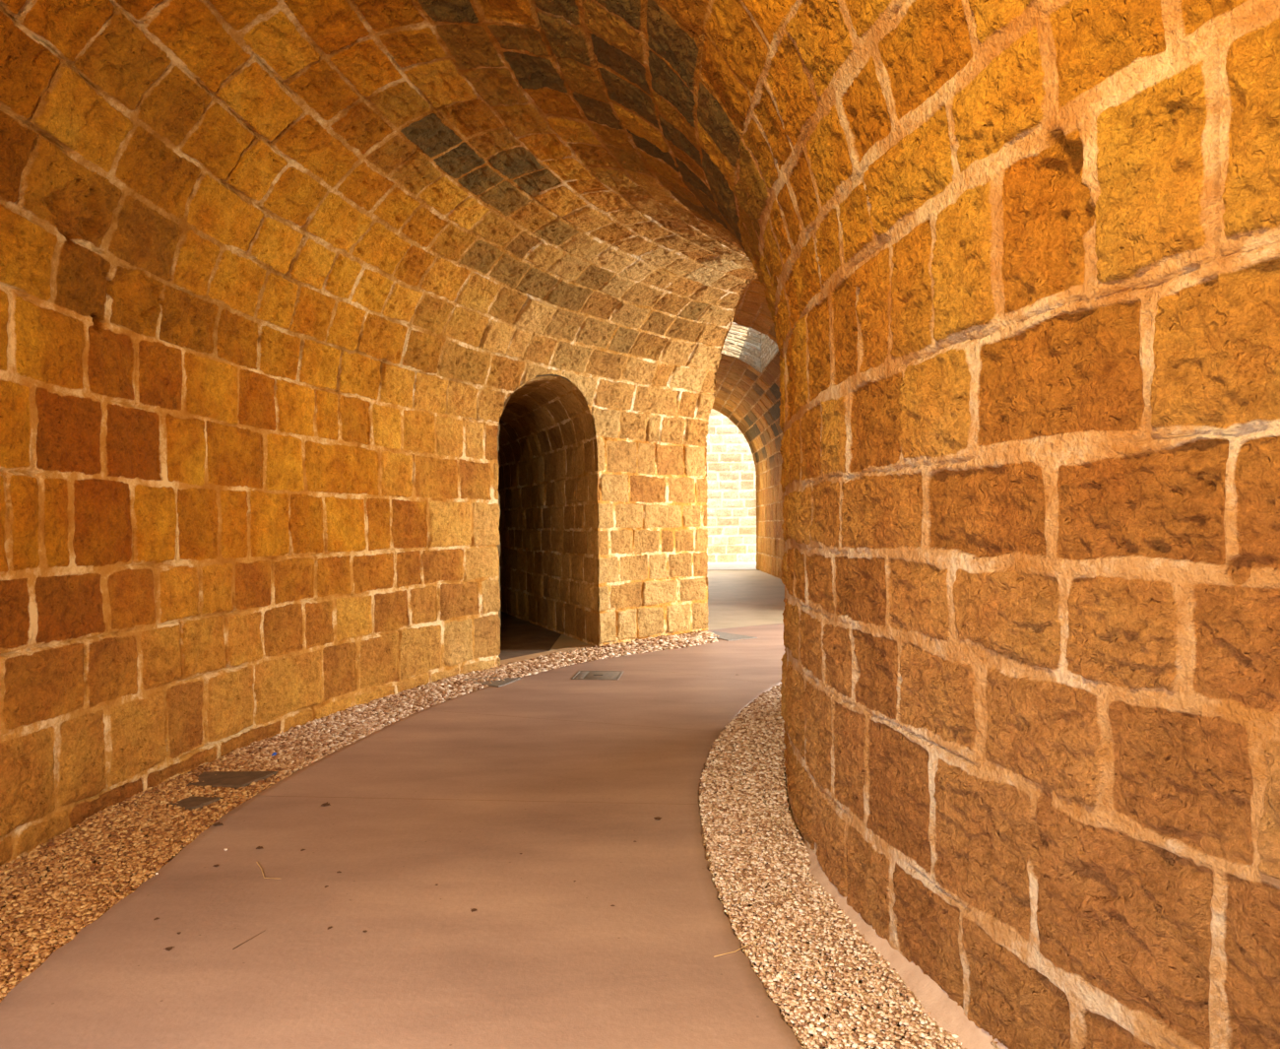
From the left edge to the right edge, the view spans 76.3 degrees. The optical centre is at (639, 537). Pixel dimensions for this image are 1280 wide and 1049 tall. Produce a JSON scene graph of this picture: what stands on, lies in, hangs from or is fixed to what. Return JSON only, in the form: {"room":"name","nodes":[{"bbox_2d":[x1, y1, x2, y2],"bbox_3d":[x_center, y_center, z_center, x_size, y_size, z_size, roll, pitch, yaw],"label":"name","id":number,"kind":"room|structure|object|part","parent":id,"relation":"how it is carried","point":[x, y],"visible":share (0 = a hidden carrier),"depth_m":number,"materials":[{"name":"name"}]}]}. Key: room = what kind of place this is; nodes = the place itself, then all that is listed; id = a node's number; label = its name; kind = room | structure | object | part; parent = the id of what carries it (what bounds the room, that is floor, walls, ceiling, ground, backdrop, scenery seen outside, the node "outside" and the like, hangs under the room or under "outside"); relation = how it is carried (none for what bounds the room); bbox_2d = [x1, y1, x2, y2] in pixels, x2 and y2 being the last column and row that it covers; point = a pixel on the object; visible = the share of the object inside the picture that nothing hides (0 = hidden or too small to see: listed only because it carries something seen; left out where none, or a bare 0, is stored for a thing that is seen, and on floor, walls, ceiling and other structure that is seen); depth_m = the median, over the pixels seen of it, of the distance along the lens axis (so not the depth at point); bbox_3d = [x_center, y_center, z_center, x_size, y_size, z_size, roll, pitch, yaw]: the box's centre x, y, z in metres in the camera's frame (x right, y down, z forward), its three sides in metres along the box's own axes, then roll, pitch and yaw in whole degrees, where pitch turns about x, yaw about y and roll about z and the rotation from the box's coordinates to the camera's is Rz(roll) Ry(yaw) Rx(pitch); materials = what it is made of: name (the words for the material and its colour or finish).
{"room":"stone tunnel","nodes":[
{"label":"stone tunnel","id":0,"kind":"room"},
{"bbox_2d":[0,283,708,867],"bbox_3d":[1.285,0.132,5.867,8.290,2.870,20.010,0,1,17],"label":"wall","id":1,"kind":"structure","parent":0,"point":[203,558],"depth_m":5.71,"materials":[{"name":"stone"}]},
{"bbox_2d":[0,709,434,998],"bbox_3d":[-0.209,1.597,3.677,5.851,0.001,17.236,-1,1,0],"label":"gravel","id":2,"kind":"structure","parent":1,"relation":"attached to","point":[433,710],"depth_m":3.90,"materials":[{"name":"gravel"}]},
{"bbox_2d":[461,643,594,678],"bbox_3d":[-1.326,1.501,9.843,0.539,0.074,3.060,0,1,34],"label":"trim","id":3,"kind":"structure","parent":1,"relation":"attached to","point":[520,659],"depth_m":10.07,"materials":[{"name":"concrete"}]},
{"bbox_2d":[0,0,796,446],"bbox_3d":[2.490,-2.244,4.668,11.306,1.944,19.204,-1,1,0],"label":"ceiling","id":4,"kind":"structure","parent":0,"point":[447,207],"depth_m":5.56,"materials":[{"name":"stone"}]},
{"bbox_2d":[0,623,803,1048],"bbox_3d":[1.999,1.542,6.123,8.177,0.090,19.408,0,1,16],"label":"floor","id":5,"kind":"structure","parent":0,"point":[544,959],"depth_m":3.50,"materials":[{"name":"concrete"}]},
{"bbox_2d":[0,630,719,1002],"bbox_3d":[-0.963,1.509,7.125,4.252,0.101,10.282,-1,1,0],"label":"gravel","id":6,"kind":"object","parent":5,"relation":"on","point":[32,913],"visible":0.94,"depth_m":4.45,"materials":[{"name":"beige gravel"}]},
{"bbox_2d":[167,795,220,811],"bbox_3d":[-2.639,1.572,4.827,0.209,0.034,0.208,0,1,22],"label":"plate","id":7,"kind":"object","parent":6,"relation":"on","point":[192,802],"visible":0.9,"depth_m":4.80,"materials":[{"name":"metal"}]},
{"bbox_2d":[186,770,277,789],"bbox_3d":[-2.636,1.563,5.233,0.499,0.042,0.301,-1,1,0],"label":"plate","id":8,"kind":"object","parent":6,"relation":"on","point":[232,779],"visible":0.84,"depth_m":5.23,"materials":[{"name":"metal"}]},
{"bbox_2d":[462,675,520,687],"bbox_3d":[-1.591,1.508,8.512,0.549,0.040,0.483,0,1,20],"label":"drain cover","id":9,"kind":"object","parent":6,"relation":"on","point":[497,683],"visible":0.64,"depth_m":8.45,"materials":[{"name":"grey metal"}]},
{"bbox_2d":[571,670,623,679],"bbox_3d":[-0.456,1.490,8.801,0.500,0.026,0.500,0,1,6],"label":"cover","id":10,"kind":"object","parent":5,"relation":"on","point":[589,674],"visible":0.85,"depth_m":8.79,"materials":[{"name":"grey metal"}]},
{"bbox_3d":[-0.456,1.492,8.801,0.448,0.024,0.448,0,1,6],"label":"lid","id":11,"kind":"part","parent":10,"relation":"part of","materials":[{"name":"grey metal"}]},
{"bbox_2d":[713,929,769,957],"bbox_3d":[0.402,1.545,3.102,0.301,0.013,0.028,-1,1,-37],"label":"straw","id":12,"kind":"object","parent":5,"relation":"on","point":[769,929],"visible":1,"depth_m":3.06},
{"bbox_2d":[693,703,929,1048],"bbox_3d":[2.248,1.567,4.155,3.912,0.001,12.206,-1,1,0],"label":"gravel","id":13,"kind":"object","parent":5,"relation":"on","point":[790,808],"depth_m":3.02,"materials":[{"name":"gravel"}]},
{"bbox_2d":[698,683,966,1048],"bbox_3d":[1.496,1.523,5.108,2.362,0.068,7.962,-1,1,0],"label":"gravel","id":14,"kind":"object","parent":13,"relation":"on","point":[745,809],"visible":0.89,"depth_m":3.38,"materials":[{"name":"beige gravel"}]},
{"bbox_2d":[278,671,768,804],"bbox_3d":[0.015,1.562,10.022,120.000,0.001,140.000,-1,1,0],"label":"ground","id":15,"kind":"structure","parent":0,"point":[673,672],"depth_m":5.15,"materials":[{"name":"concrete"}]},
{"bbox_2d":[499,611,561,659],"bbox_3d":[-2.781,1.452,13.637,5.423,0.001,8.647,-1,1,0],"label":"floor","id":16,"kind":"structure","parent":0,"point":[518,636],"depth_m":11.95,"materials":[{"name":"brown concrete"}]},
{"bbox_2d":[496,375,599,656],"bbox_3d":[-2.195,-0.339,13.450,3.184,3.650,7.691,-1,1,-30],"label":"wall","id":17,"kind":"structure","parent":0,"point":[548,556],"depth_m":12.39,"materials":[{"name":"stone"}]},
{"bbox_2d":[536,569,784,670],"bbox_3d":[1.713,1.320,19.620,5.800,0.001,21.200,-1,1,0],"label":"floor","id":18,"kind":"structure","parent":0,"point":[736,598],"depth_m":17.41,"materials":[{"name":"concrete"}]},
{"bbox_2d":[711,631,757,640],"bbox_3d":[1.188,1.430,11.842,0.514,0.032,0.936,-1,1,-37],"label":"drain cover","id":19,"kind":"object","parent":18,"relation":"on","point":[723,635],"visible":0.73,"depth_m":11.68,"materials":[{"name":"grey metal"}]},
{"bbox_2d":[573,277,758,609],"bbox_3d":[1.704,-1.875,11.499,2.401,6.600,6.190,-1,1,-38],"label":"wall","id":20,"kind":"structure","parent":0,"point":[756,278],"depth_m":13.04,"materials":[{"name":"brown stone"}]},
{"bbox_2d":[705,408,756,562],"bbox_3d":[2.958,-4.398,35.948,22.000,11.050,0.091,-1,1,0],"label":"wall","id":21,"kind":"structure","parent":0,"point":[731,477],"depth_m":35.98,"materials":[{"name":"stone"}]},
{"bbox_2d":[707,562,756,569],"bbox_3d":[3.011,1.119,33.619,26.000,0.001,6.800,-1,1,0],"label":"floor","id":22,"kind":"structure","parent":0,"point":[711,565],"depth_m":32.92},
{"bbox_2d":[711,278,784,578],"bbox_3d":[1.566,-1.741,19.343,5.458,6.220,21.377,-1,1,0],"label":"wall","id":23,"kind":"structure","parent":0,"point":[750,398],"depth_m":24.79,"materials":[{"name":"stone"}]},
{"bbox_2d":[721,321,778,372],"bbox_3d":[1.840,-5.258,19.528,2.652,2.057,3.272,-1,1,0],"label":"wall","id":24,"kind":"structure","parent":0,"point":[754,348],"depth_m":21.13,"materials":[{"name":"stone"}]},
{"bbox_2d":[734,0,1279,1048],"bbox_3d":[4.157,-0.276,4.469,7.253,3.670,12.353,-1,1,0],"label":"wall","id":25,"kind":"structure","parent":0,"point":[1017,262],"depth_m":2.25,"materials":[{"name":"stone"}]},
{"bbox_2d":[799,838,1008,1048],"bbox_3d":[1.074,1.546,2.674,0.315,0.077,3.218,-1,1,-13],"label":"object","id":26,"kind":"structure","parent":25,"relation":"attached to","point":[934,999],"depth_m":2.80,"materials":[{"name":"beige concrete"}]}
]}

